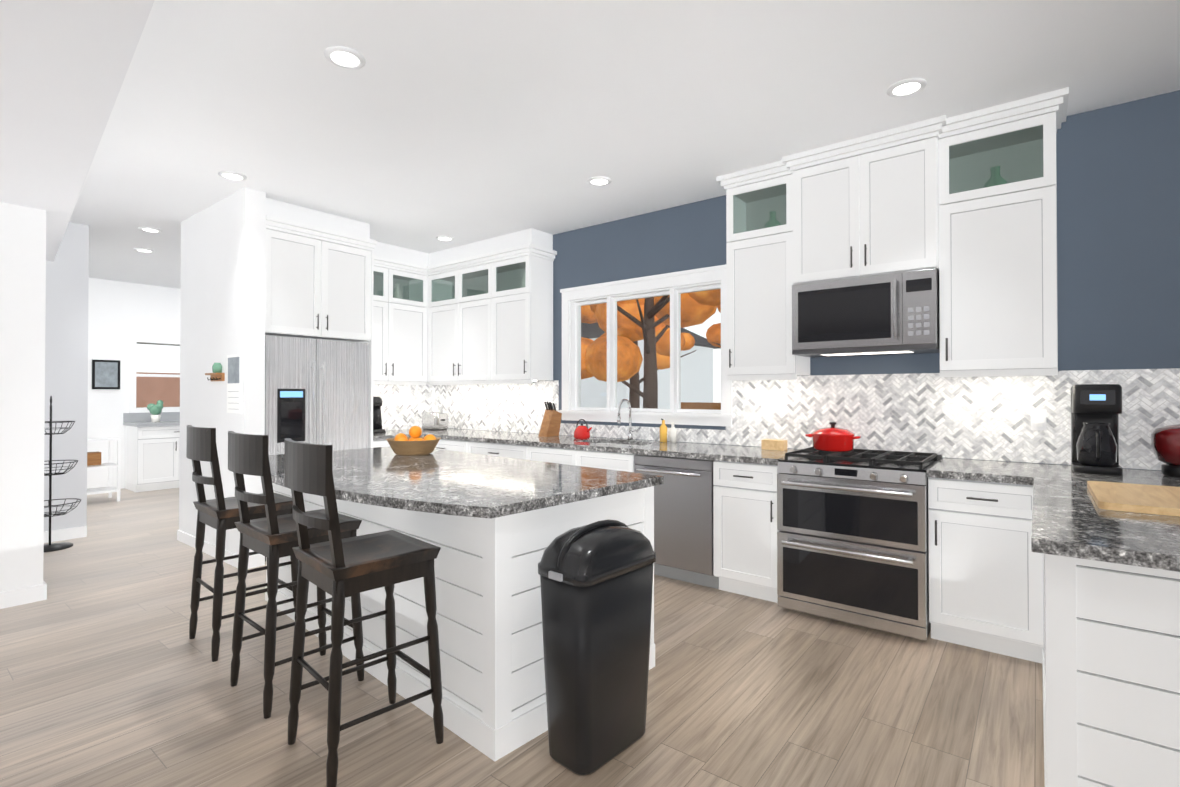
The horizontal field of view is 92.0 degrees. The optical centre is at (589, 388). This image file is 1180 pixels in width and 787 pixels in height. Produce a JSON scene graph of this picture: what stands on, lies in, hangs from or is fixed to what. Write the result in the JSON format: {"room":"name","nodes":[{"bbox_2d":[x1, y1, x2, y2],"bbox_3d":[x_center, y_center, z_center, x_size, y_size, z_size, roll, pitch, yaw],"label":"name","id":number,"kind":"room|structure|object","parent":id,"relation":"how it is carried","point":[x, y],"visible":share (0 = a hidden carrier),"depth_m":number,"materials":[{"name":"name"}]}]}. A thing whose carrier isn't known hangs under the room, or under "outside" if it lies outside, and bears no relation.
{"room":"kitchen","nodes":[
{"label":"kitchen","id":0,"kind":"room"},
{"bbox_2d":[0,202,46,608],"bbox_3d":[-5.111,-0.106,1.722,0.165,2.880,5.065,0,-1,38],"label":"wall","id":1,"kind":"structure","parent":0,"point":[22,315],"depth_m":3.58,"materials":[{"name":"white paint"}]},
{"bbox_2d":[44,222,88,542],"bbox_3d":[-6.437,-0.094,3.110,0.165,2.880,5.610,0,-1,38],"label":"wall","id":2,"kind":"structure","parent":0,"point":[66,337],"depth_m":5.13,"materials":[{"name":"white paint"}]},
{"bbox_2d":[87,278,180,488],"bbox_3d":[-6.361,-0.048,8.359,0.300,2.880,3.040,0,-1,38],"label":"wall","id":3,"kind":"structure","parent":0,"point":[120,313],"depth_m":7.88,"materials":[{"name":"white paint"}]},
{"bbox_2d":[92,359,119,388],"bbox_3d":[-6.609,-0.193,7.779,0.026,0.400,0.300,0,-1,38],"label":"picture frame","id":4,"kind":"object","parent":3,"relation":"attached to","point":[105,374],"visible":0.96,"depth_m":7.76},
{"bbox_2d":[123,412,179,423],"bbox_3d":[-5.900,0.409,8.686,0.014,0.129,1.930,0,-1,38],"label":"backsplash","id":5,"kind":"structure","parent":3,"relation":"attached to","point":[127,417],"depth_m":8.12,"materials":[{"name":"grey stone"}]},
{"bbox_2d":[129,337,179,412],"bbox_3d":[-6.229,-0.193,8.358,0.150,1.070,0.860,0,-1,38],"label":"window","id":6,"kind":"structure","parent":3,"relation":"in","point":[133,357],"depth_m":8.10,"materials":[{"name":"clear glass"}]},
{"bbox_2d":[177,187,265,568],"bbox_3d":[-3.115,-0.079,4.773,1.435,2.880,0.160,0,-1,38],"label":"wall","id":7,"kind":"structure","parent":0,"point":[222,291],"depth_m":4.57,"materials":[{"name":"white paint"}]},
{"bbox_2d":[205,363,224,380],"bbox_3d":[-3.016,-0.134,4.572,0.240,0.146,0.067,0,-1,38],"label":"key rack","id":8,"kind":"object","parent":7,"relation":"attached to","point":[217,374],"visible":1,"depth_m":4.52,"materials":[{"name":"brown wood"}]},
{"bbox_2d":[227,354,241,412],"bbox_3d":[-2.741,-0.038,4.387,0.260,0.450,0.014,0,-1,38],"label":"calendar","id":9,"kind":"object","parent":7,"relation":"attached to","point":[234,383],"visible":1,"depth_m":4.37,"materials":[{"name":"white paper"}]},
{"bbox_2d":[373,396,385,432],"bbox_3d":[-2.254,0.264,5.782,0.204,0.370,0.315,0,-1,38],"label":"coffee maker","id":10,"kind":"object","parent":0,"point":[377,415],"visible":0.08,"depth_m":5.81,"materials":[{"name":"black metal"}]},
{"bbox_2d":[266,198,552,265],"bbox_3d":[-1.801,-1.428,5.288,1.879,0.174,2.253,0,-1,38],"label":"crown molding","id":11,"kind":"structure","parent":0,"point":[291,212],"depth_m":5.49,"materials":[{"name":"white wood"}]},
{"bbox_2d":[422,412,447,429],"bbox_3d":[-1.717,0.360,6.323,0.295,0.187,0.180,0,-1,38],"label":"toaster","id":12,"kind":"object","parent":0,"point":[434,421],"visible":1,"depth_m":6.24,"materials":[{"name":"silver metal"}]},
{"bbox_2d":[0,488,1044,786],"bbox_3d":[-2.795,1.388,2.201,13.500,0.100,8.700,0,-1,38],"label":"floor","id":13,"kind":"structure","parent":0,"point":[112,674],"depth_m":2.43,"materials":[{"name":"brown wood"}]},
{"bbox_2d":[44,396,80,551],"bbox_3d":[-4.558,0.710,4.825,0.433,1.304,0.368,0,-1,38],"label":"wire basket stand","id":14,"kind":"object","parent":13,"relation":"on","point":[50,547],"visible":0.73,"depth_m":4.86,"materials":[{"name":"metal"}]},
{"bbox_2d":[87,437,120,501],"bbox_3d":[-6.056,0.997,6.940,0.420,0.765,0.440,0,-1,38],"label":"cart","id":15,"kind":"object","parent":13,"relation":"on","point":[93,460],"visible":0.5,"depth_m":6.97,"materials":[{"name":"white wood"}]},
{"bbox_2d":[123,424,179,491],"bbox_3d":[-5.936,0.950,8.129,0.600,0.880,0.978,0,-1,38],"label":"base cabinet","id":16,"kind":"object","parent":13,"relation":"on","point":[152,449],"depth_m":7.75,"materials":[{"name":"white wood"}]},
{"bbox_2d":[127,420,179,427],"bbox_3d":[-5.649,0.493,8.487,0.645,0.039,1.930,0,-1,38],"label":"countertop","id":17,"kind":"structure","parent":16,"relation":"on","point":[134,423],"depth_m":7.77,"materials":[{"name":"grey stone"}]},
{"bbox_2d":[147,400,163,421],"bbox_3d":[-6.097,0.313,7.992,0.175,0.310,0.185,0,-1,38],"label":"plant","id":18,"kind":"object","parent":17,"relation":"on","point":[155,410],"visible":1,"depth_m":7.96,"materials":[{"name":"plant"}]},
{"bbox_2d":[186,425,298,661],"bbox_3d":[-1.881,0.771,3.082,0.426,1.151,0.479,0,-1,43],"label":"bar stool","id":19,"kind":"object","parent":13,"relation":"on","point":[220,514],"visible":0.71,"depth_m":2.92,"materials":[{"name":"brown wood"}]},
{"bbox_2d":[228,431,363,718],"bbox_3d":[-1.347,0.767,2.592,0.431,1.151,0.482,0,-1,43],"label":"bar stool","id":20,"kind":"object","parent":13,"relation":"on","point":[272,536],"visible":0.85,"depth_m":2.45,"materials":[{"name":"brown wood"}]},
{"bbox_2d":[265,335,368,560],"bbox_3d":[-2.575,0.473,5.037,0.912,1.780,0.870,0,-1,38],"label":"fridge","id":21,"kind":"object","parent":13,"relation":"on","point":[316,391],"visible":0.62,"depth_m":4.76,"materials":[{"name":"grey metal"}]},
{"bbox_2d":[284,438,443,786],"bbox_3d":[-0.861,0.763,2.145,0.435,1.151,0.484,0,-1,43],"label":"bar stool","id":22,"kind":"object","parent":13,"relation":"on","point":[337,568],"visible":1,"depth_m":2.06,"materials":[{"name":"brown wood"}]},
{"bbox_2d":[373,440,389,447],"bbox_3d":[-2.154,0.929,5.723,0.730,0.880,0.644,0,-1,38],"label":"base cabinet","id":23,"kind":"object","parent":13,"relation":"on","point":[376,443],"depth_m":5.44,"materials":[{"name":"white wood"}]},
{"bbox_2d":[435,439,468,452],"bbox_3d":[-1.236,0.930,5.773,0.812,0.880,0.730,0,-1,38],"label":"base cabinet","id":24,"kind":"object","parent":13,"relation":"on","point":[443,444],"depth_m":5.45,"materials":[{"name":"white wood"}]},
{"bbox_2d":[265,483,654,760],"bbox_3d":[-0.879,0.907,3.199,2.364,0.880,0.970,0,-1,43],"label":"kitchen island","id":25,"kind":"object","parent":13,"relation":"on","point":[489,613],"visible":0.56,"depth_m":2.21,"materials":[{"name":"white wood"}]},
{"bbox_2d":[268,446,663,518],"bbox_3d":[-0.969,0.446,3.116,2.430,0.039,1.280,0,-1,43],"label":"island countertop","id":26,"kind":"structure","parent":25,"relation":"on","point":[446,482],"depth_m":2.61,"materials":[{"name":"stone"}]},
{"bbox_2d":[386,426,440,454],"bbox_3d":[-1.169,0.338,3.778,0.355,0.186,0.355,0,-1,43],"label":"fruit basket","id":27,"kind":"object","parent":26,"relation":"on","point":[415,443],"visible":1,"depth_m":3.69,"materials":[{"name":"wood"}]},
{"bbox_2d":[469,441,532,459],"bbox_3d":[-0.637,0.926,5.341,0.896,0.880,0.670,0,-1,38],"label":"base cabinet","id":28,"kind":"object","parent":13,"relation":"on","point":[494,449],"depth_m":5.03,"materials":[{"name":"white wood"}]},
{"bbox_2d":[533,443,638,471],"bbox_3d":[0.073,0.921,4.783,1.143,0.880,0.670,0,-1,38],"label":"base cabinet","id":29,"kind":"object","parent":13,"relation":"on","point":[595,459],"depth_m":4.45,"materials":[{"name":"white wood"}]},
{"bbox_2d":[538,519,655,774],"bbox_3d":[0.030,0.918,2.144,0.252,0.839,0.453,0,-1,43],"label":"trash can","id":30,"kind":"object","parent":13,"relation":"on","point":[596,580],"visible":0.98,"depth_m":2.02,"materials":[{"name":"black plastic"}]},
{"bbox_2d":[634,454,718,588],"bbox_3d":[0.751,0.918,4.206,0.627,0.875,0.721,0,-1,38],"label":"dishwasher","id":31,"kind":"object","parent":13,"relation":"on","point":[683,522],"visible":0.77,"depth_m":3.92,"materials":[{"name":"silver metal"}]},
{"bbox_2d":[713,460,778,602],"bbox_3d":[1.197,0.913,3.901,0.444,0.880,0.670,0,-1,38],"label":"base cabinet","id":32,"kind":"object","parent":13,"relation":"on","point":[745,530],"depth_m":3.65,"materials":[{"name":"white wood"}]},
{"bbox_2d":[777,447,942,640],"bbox_3d":[1.645,0.873,3.472,0.784,0.953,0.783,0,-1,38],"label":"range","id":33,"kind":"object","parent":13,"relation":"on","point":[852,539],"visible":0.96,"depth_m":3.19,"materials":[{"name":"silver metal"}]},
{"bbox_2d":[805,422,860,451],"bbox_3d":[1.577,0.306,3.698,0.330,0.182,0.264,0,-1,38],"label":"pot","id":34,"kind":"object","parent":33,"relation":"on","point":[834,438],"visible":1,"depth_m":3.60,"materials":[{"name":"red metal"}]},
{"bbox_2d":[928,477,1024,657],"bbox_3d":[2.183,0.906,3.127,0.479,0.880,0.670,0,-1,38],"label":"base cabinet","id":35,"kind":"object","parent":13,"relation":"on","point":[972,525],"depth_m":2.90,"materials":[{"name":"white wood"}]},
{"bbox_2d":[1013,485,1179,786],"bbox_3d":[2.114,0.895,1.846,1.111,0.880,1.470,0,-1,38],"label":"base cabinet","id":36,"kind":"object","parent":13,"relation":"on","point":[1099,641],"depth_m":1.51,"materials":[{"name":"white wood"}]},
{"bbox_2d":[538,401,561,436],"bbox_3d":[-0.376,0.282,5.372,0.100,0.325,0.220,0,-1,38],"label":"knife block","id":37,"kind":"object","parent":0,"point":[550,424],"visible":1,"depth_m":5.34,"materials":[{"name":"brown wood"}]},
{"bbox_2d":[573,419,591,438],"bbox_3d":[-0.058,0.356,5.083,0.189,0.174,0.152,0,-1,38],"label":"kettle","id":38,"kind":"object","parent":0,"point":[581,431],"visible":1,"depth_m":5.04,"materials":[{"name":"red metal"}]},
{"bbox_2d":[0,0,1179,288],"bbox_3d":[-2.795,-1.412,2.225,13.500,0.500,8.700,0,-1,38],"label":"ceiling","id":39,"kind":"structure","parent":0,"point":[462,122],"depth_m":2.90,"materials":[{"name":"white paint"}]},
{"bbox_2d":[134,248,154,252],"bbox_3d":[-4.837,-1.501,6.183,0.178,0.011,0.178,0,-1,29],"label":"recessed light","id":40,"kind":"object","parent":39,"relation":"in","point":[137,249],"depth_m":6.18,"materials":[{"name":"white plastic"}]},
{"bbox_2d":[138,227,161,232],"bbox_3d":[-4.174,-1.507,5.408,0.178,0.011,0.178,0,-1,29],"label":"recessed light","id":41,"kind":"object","parent":39,"relation":"in","point":[148,229],"depth_m":5.39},
{"bbox_2d":[218,171,246,180],"bbox_3d":[-2.554,-1.519,4.072,0.178,0.011,0.178,0,-1,11],"label":"recessed light","id":42,"kind":"object","parent":39,"relation":"in","point":[230,175],"depth_m":4.06,"materials":[{"name":"white plastic"}]},
{"bbox_2d":[324,46,365,68],"bbox_3d":[-1.135,-1.532,2.640,0.178,0.011,0.178,0,-1,29],"label":"recessed light","id":43,"kind":"object","parent":39,"relation":"in","point":[344,57],"depth_m":2.63,"materials":[{"name":"white plastic"}]},
{"bbox_2d":[436,236,453,240],"bbox_3d":[-1.455,-1.505,5.714,0.178,0.011,0.178,0,-1,29],"label":"recessed light","id":44,"kind":"object","parent":39,"relation":"in","point":[443,238],"depth_m":5.70,"materials":[{"name":"white plastic"}]},
{"bbox_2d":[587,176,611,185],"bbox_3d":[0.069,-1.518,4.173,0.178,0.011,0.178,0,-1,29],"label":"recessed light","id":45,"kind":"object","parent":39,"relation":"in","point":[599,180],"depth_m":4.17,"materials":[{"name":"white plastic"}]},
{"bbox_2d":[887,78,926,96],"bbox_3d":[1.611,-1.529,2.899,0.178,0.011,0.178,0,-1,29],"label":"recessed light","id":46,"kind":"object","parent":39,"relation":"in","point":[907,87],"depth_m":2.89,"materials":[{"name":"white plastic"}]},
{"bbox_2d":[613,399,632,438],"bbox_3d":[0.297,0.244,4.869,0.028,0.316,0.192,0,-1,38],"label":"faucet","id":47,"kind":"object","parent":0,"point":[630,436],"depth_m":4.92,"materials":[{"name":"metal"}]},
{"bbox_2d":[660,419,665,441],"bbox_3d":[0.607,0.342,4.713,0.061,0.194,0.064,0,-1,20],"label":"soap bottle","id":48,"kind":"object","parent":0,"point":[663,427],"depth_m":4.69,"materials":[{"name":"yellow plastic"}]},
{"bbox_2d":[666,423,676,442],"bbox_3d":[0.678,0.359,4.657,0.060,0.160,0.057,0,-1,38],"label":"soap bottle","id":49,"kind":"object","parent":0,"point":[672,433],"depth_m":4.64,"materials":[{"name":"white plastic"}]},
{"bbox_2d":[761,439,786,450],"bbox_3d":[1.313,0.399,4.057,0.160,0.070,0.100,0,-1,38],"label":"box","id":50,"kind":"object","parent":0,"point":[774,444],"visible":1,"depth_m":4.01,"materials":[{"name":"brown wood"}]},
{"bbox_2d":[450,90,1179,470],"bbox_3d":[-0.182,-0.072,5.541,13.500,2.880,0.160,0,-1,38],"label":"wall","id":51,"kind":"structure","parent":0,"point":[1118,230],"depth_m":3.13,"materials":[{"name":"blue paint"}]},
{"bbox_2d":[373,291,424,382],"bbox_3d":[-2.182,-0.513,5.973,0.392,0.869,0.984,0,-1,38],"label":"upper cabinet","id":52,"kind":"object","parent":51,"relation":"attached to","point":[398,320],"depth_m":5.99,"materials":[{"name":"white wood"}]},
{"bbox_2d":[373,383,432,429],"bbox_3d":[-2.250,0.188,6.215,0.012,0.527,1.290,0,-1,38],"label":"backsplash","id":53,"kind":"structure","parent":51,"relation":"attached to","point":[403,406],"depth_m":6.40,"materials":[{"name":"tile"}]},
{"bbox_2d":[421,283,500,382],"bbox_3d":[-1.279,-0.543,6.036,1.115,0.929,0.390,0,-1,38],"label":"upper cabinet","id":54,"kind":"object","parent":51,"relation":"attached to","point":[485,318],"depth_m":5.92,"materials":[{"name":"white wood"}]},
{"bbox_2d":[497,283,552,382],"bbox_3d":[-0.688,-0.516,5.609,0.575,0.869,0.330,0,-1,38],"label":"upper cabinet","id":55,"kind":"object","parent":51,"relation":"attached to","point":[524,314],"depth_m":5.44,"materials":[{"name":"white wood"}]},
{"bbox_2d":[558,264,734,426],"bbox_3d":[0.456,-0.332,5.003,1.780,1.260,0.200,0,-1,38],"label":"window","id":56,"kind":"structure","parent":51,"relation":"in","point":[674,285],"depth_m":4.96,"materials":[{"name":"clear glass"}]},
{"bbox_2d":[726,223,809,378],"bbox_3d":[1.272,-0.599,4.071,0.488,1.009,0.330,0,-1,38],"label":"upper cabinet","id":57,"kind":"object","parent":51,"relation":"attached to","point":[759,310],"depth_m":3.96,"materials":[{"name":"white wood"}]},
{"bbox_2d":[433,368,1179,469],"bbox_3d":[1.534,0.169,4.081,8.600,0.527,0.012,0,-1,38],"label":"backsplash","id":58,"kind":"structure","parent":51,"relation":"attached to","point":[983,418],"depth_m":3.66,"materials":[{"name":"tile"}]},
{"bbox_2d":[1031,410,1045,429],"bbox_3d":[2.558,0.177,3.247,0.070,0.116,0.034,0,-1,38],"label":"electrical outlet plate","id":59,"kind":"object","parent":58,"relation":"attached to","point":[1038,419],"depth_m":3.24,"materials":[{"name":"white plastic"}]},
{"bbox_2d":[780,127,959,286],"bbox_3d":[1.772,-1.075,3.651,0.930,0.772,0.380,0,-1,38],"label":"upper cabinet","id":60,"kind":"object","parent":51,"relation":"attached to","point":[881,208],"depth_m":3.47,"materials":[{"name":"white wood"}]},
{"bbox_2d":[792,268,939,357],"bbox_3d":[1.748,-0.451,3.614,0.812,0.457,0.451,0,-1,38],"label":"microwave","id":61,"kind":"object","parent":60,"relation":"attached to","point":[891,314],"visible":0.98,"depth_m":3.45,"materials":[{"name":"silver metal"}]},
{"bbox_2d":[938,171,1057,374],"bbox_3d":[2.319,-0.607,3.249,0.528,1.009,0.330,0,-1,38],"label":"upper cabinet","id":62,"kind":"object","parent":51,"relation":"attached to","point":[965,205],"depth_m":3.11,"materials":[{"name":"white wood"}]},
{"bbox_2d":[1071,384,1122,474],"bbox_3d":[2.599,0.201,2.926,0.185,0.445,0.333,0,-1,38],"label":"coffee maker","id":63,"kind":"object","parent":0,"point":[1096,410],"visible":1,"depth_m":2.85,"materials":[{"name":"black plastic"}]},
{"bbox_2d":[1087,481,1179,516],"bbox_3d":[2.090,0.404,2.099,0.360,0.025,0.620,0,-1,38],"label":"cutting board","id":64,"kind":"object","parent":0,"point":[1145,498],"visible":1,"depth_m":2.05,"materials":[{"name":"brown wood"}]},
{"bbox_2d":[1151,424,1179,477],"bbox_3d":[2.893,0.286,2.702,0.330,0.272,0.330,0,-1,38],"label":"bowl","id":65,"kind":"object","parent":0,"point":[1165,443],"visible":1,"depth_m":2.71,"materials":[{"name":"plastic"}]},
{"bbox_3d":[-2.599,-0.069,5.903,0.150,2.880,2.255,0,-1,38],"label":"wall","id":66,"kind":"structure","parent":0,"visible":0},
{"bbox_2d":[265,215,376,447],"bbox_3d":[-2.580,0.011,5.054,0.921,2.705,0.937,0,-1,38],"label":"upper cabinet","id":67,"kind":"object","parent":66,"relation":"attached to","point":[319,282],"visible":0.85,"depth_m":4.79,"materials":[{"name":"white wood"}]},
{"label":"outside","id":68,"kind":"structure","parent":0,"visible":0},
{"bbox_3d":[-1.841,2.047,20.329,52.000,0.100,50.000,0,-1,38],"label":"ground","id":69,"kind":"structure","parent":68,"visible":0},
{"bbox_2d":[136,372,179,406],"bbox_3d":[-10.438,0.778,12.469,0.200,2.300,11.000,0,-1,38],"label":"wall","id":70,"kind":"structure","parent":69,"relation":"on","point":[151,384],"depth_m":13.02,"materials":[{"name":"brick"}]},
{"bbox_2d":[581,304,696,411],"bbox_3d":[1.140,-1.480,15.612,4.105,6.878,5.492,0,-1,38],"label":"tree","id":71,"kind":"object","parent":69,"relation":"on","point":[586,319],"depth_m":15.29,"materials":[{"name":"orange plant"}]},
{"bbox_2d":[581,322,720,410],"bbox_3d":[-0.253,-1.153,26.104,10.400,6.400,7.800,0,-1,38],"label":"house","id":72,"kind":"structure","parent":69,"relation":"on","point":[663,386],"depth_m":22.87,"materials":[{"name":"white"}]},
{"bbox_2d":[581,289,720,408],"bbox_3d":[1.237,-1.232,10.980,4.381,6.302,4.200,0,-1,38],"label":"tree","id":73,"kind":"object","parent":69,"relation":"on","point":[661,328],"depth_m":10.91,"materials":[{"name":"orange plant"}]},
{"bbox_2d":[679,402,720,412],"bbox_3d":[9.732,1.212,16.372,16.900,1.500,0.060,0,-1,38],"label":"fence","id":74,"kind":"object","parent":69,"relation":"on","point":[697,405],"depth_m":20.81,"materials":[{"name":"brown wood"}]},
{"bbox_2d":[706,305,720,346],"bbox_3d":[4.802,-1.398,12.244,5.323,6.656,5.682,0,-1,38],"label":"tree","id":75,"kind":"object","parent":69,"relation":"on","point":[714,335],"depth_m":13.65,"materials":[{"name":"orange plant"}]}
]}

